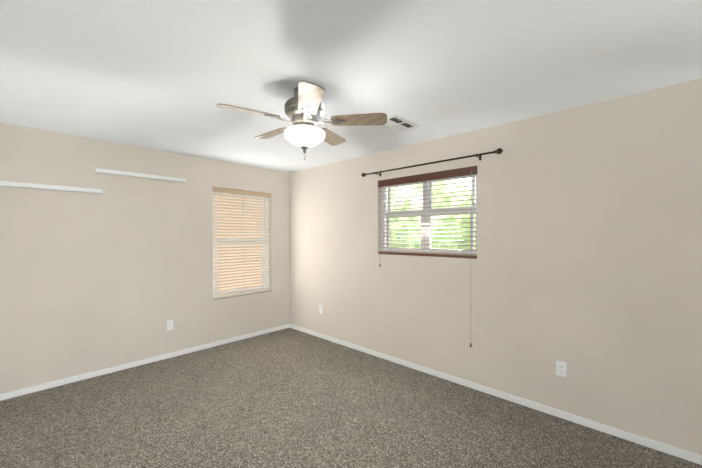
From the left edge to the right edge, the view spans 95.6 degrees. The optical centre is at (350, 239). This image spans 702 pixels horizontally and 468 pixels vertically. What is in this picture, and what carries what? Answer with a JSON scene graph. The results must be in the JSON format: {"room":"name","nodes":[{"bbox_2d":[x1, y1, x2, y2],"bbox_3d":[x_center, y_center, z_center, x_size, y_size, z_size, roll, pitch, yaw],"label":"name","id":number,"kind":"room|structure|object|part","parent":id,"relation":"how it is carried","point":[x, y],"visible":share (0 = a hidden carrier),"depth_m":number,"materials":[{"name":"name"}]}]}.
{"room":"empty bedroom","nodes":[
{"label":"empty bedroom","id":0,"kind":"room"},
{"bbox_2d":[0,122,289,393],"bbox_3d":[-2.122,0.187,3.910,0.150,2.440,3.200,1,1,43],"label":"wall","id":1,"kind":"structure","parent":0,"point":[118,271],"depth_m":3.37,"materials":[{"name":"paint"}]},
{"bbox_2d":[0,181,101,193],"bbox_3d":[-2.857,-0.489,2.974,0.058,0.046,0.839,1,1,43],"label":"shelf ledge","id":2,"kind":"object","parent":1,"relation":"attached to","point":[44,186],"visible":1,"depth_m":2.98,"materials":[{"name":"white wood"}]},
{"bbox_2d":[95,168,185,182],"bbox_3d":[-2.307,-0.707,3.553,0.058,0.046,0.860,1,1,43],"label":"shelf ledge","id":3,"kind":"object","parent":1,"relation":"attached to","point":[122,173],"visible":1,"depth_m":3.49,"materials":[{"name":"white wood"}]},
{"bbox_2d":[0,324,289,400],"bbox_3d":[-2.067,1.379,3.861,0.013,0.058,3.187,1,1,43],"label":"baseboard","id":4,"kind":"structure","parent":1,"relation":"attached to","point":[28,390],"depth_m":3.44,"materials":[{"name":"white wood"}]},
{"bbox_2d":[167,320,172,330],"bbox_3d":[-2.146,1.023,3.776,0.010,0.115,0.070,1,1,43],"label":"electrical outlet","id":5,"kind":"object","parent":1,"relation":"attached to","point":[170,325],"visible":1,"depth_m":3.77,"materials":[{"name":"white plastic"}]},
{"bbox_2d":[212,193,268,298],"bbox_3d":[-1.573,0.053,4.532,0.060,1.475,0.880,1,1,43],"label":"window","id":6,"kind":"structure","parent":1,"relation":"in","point":[243,254],"depth_m":4.58,"materials":[{"name":"white plastic"}]},
{"bbox_2d":[212,187,270,297],"bbox_3d":[-1.526,0.043,4.487,0.055,1.449,0.872,1,1,43],"label":"window blinds","id":7,"kind":"object","parent":6,"relation":"attached to","point":[243,193],"visible":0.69,"depth_m":4.46,"materials":[{"name":"beige plastic"}]},
{"bbox_2d":[0,328,701,467],"bbox_3d":[-0.305,1.474,2.204,5.150,0.100,3.500,1,1,43],"label":"floor","id":8,"kind":"structure","parent":0,"point":[288,398],"depth_m":2.48,"materials":[{"name":"carpet"}]},
{"bbox_2d":[0,0,701,172],"bbox_3d":[-0.305,-1.066,2.179,5.150,0.100,3.500,1,1,43],"label":"ceiling","id":9,"kind":"structure","parent":0,"point":[166,75],"depth_m":1.84,"materials":[{"name":"white paint"}]},
{"bbox_2d":[216,81,386,159],"bbox_3d":[-0.346,-0.778,2.201,1.045,0.476,1.085,1,1,43],"label":"fan","id":10,"kind":"object","parent":9,"relation":"hanging from","point":[304,107],"visible":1,"depth_m":2.10,"materials":[{"name":"brown wood"}]},
{"bbox_3d":[-0.316,-0.686,2.179,0.280,0.111,0.280,1,1,43],"label":"lamp shade","id":11,"kind":"part","parent":10,"relation":"part of","materials":[{"name":"white glass"}]},
{"bbox_2d":[384,115,418,131],"bbox_3d":[0.414,-1.017,2.813,0.205,0.011,0.360,1,1,43],"label":"ceiling vent","id":12,"kind":"object","parent":9,"relation":"in","point":[397,123],"visible":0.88,"depth_m":2.81,"materials":[{"name":"white metal"}]},
{"bbox_2d":[290,78,701,454],"bbox_3d":[0.846,0.192,3.408,5.150,2.440,0.150,1,1,43],"label":"wall","id":13,"kind":"structure","parent":0,"point":[586,265],"depth_m":2.57,"materials":[{"name":"paint"}]},
{"bbox_2d":[319,305,322,313],"bbox_3d":[-0.428,1.001,4.512,0.070,0.115,0.010,1,1,43],"label":"electrical outlet","id":14,"kind":"object","parent":13,"relation":"attached to","point":[320,309],"visible":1,"depth_m":4.51,"materials":[{"name":"white plastic"}]},
{"bbox_2d":[382,174,476,255],"bbox_3d":[0.823,-0.256,3.467,1.190,0.875,0.060,1,1,43],"label":"window","id":15,"kind":"structure","parent":13,"relation":"in","point":[418,213],"depth_m":3.44,"materials":[{"name":"white plastic"}]},
{"bbox_2d":[378,166,476,346],"bbox_3d":[0.766,0.165,3.412,1.182,1.714,0.080,1,1,43],"label":"window blinds","id":16,"kind":"object","parent":15,"relation":"attached to","point":[466,171],"visible":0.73,"depth_m":3.34,"materials":[{"name":"brown wood"}]},
{"bbox_2d":[361,148,502,176],"bbox_3d":[0.739,-0.765,3.320,1.626,0.061,0.111,1,1,43],"label":"curtain rod","id":17,"kind":"object","parent":13,"relation":"attached to","point":[498,150],"visible":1,"depth_m":3.11,"materials":[{"name":"brown metal"}]},
{"bbox_2d":[290,324,701,464],"bbox_3d":[0.790,1.384,3.361,4.850,0.058,0.013,1,1,43],"label":"baseboard","id":18,"kind":"structure","parent":13,"relation":"attached to","point":[659,446],"depth_m":2.64,"materials":[{"name":"white wood"}]},
{"bbox_2d":[556,361,566,376],"bbox_3d":[1.670,1.031,2.527,0.070,0.115,0.010,1,1,43],"label":"electrical outlet","id":19,"kind":"object","parent":13,"relation":"attached to","point":[561,368],"visible":1,"depth_m":2.52,"materials":[{"name":"white plastic"}]},
{"label":"outside","id":20,"kind":"structure","parent":0,"visible":0},
{"bbox_3d":[-0.624,1.742,5.399,30.000,0.050,30.000,1,1,43],"label":"ground","id":21,"kind":"structure","parent":20,"visible":0},
{"bbox_2d":[213,193,263,292],"bbox_3d":[-2.684,-0.024,6.987,0.100,3.400,4.500,1,1,43],"label":"fence","id":22,"kind":"object","parent":21,"relation":"on","point":[238,248],"depth_m":7.09,"materials":[{"name":"wood"}]},
{"bbox_2d":[387,177,475,249],"bbox_3d":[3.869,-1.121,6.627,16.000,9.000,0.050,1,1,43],"label":"trees","id":23,"kind":"object","parent":21,"relation":"on","point":[434,192],"depth_m":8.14,"materials":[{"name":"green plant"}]}
]}

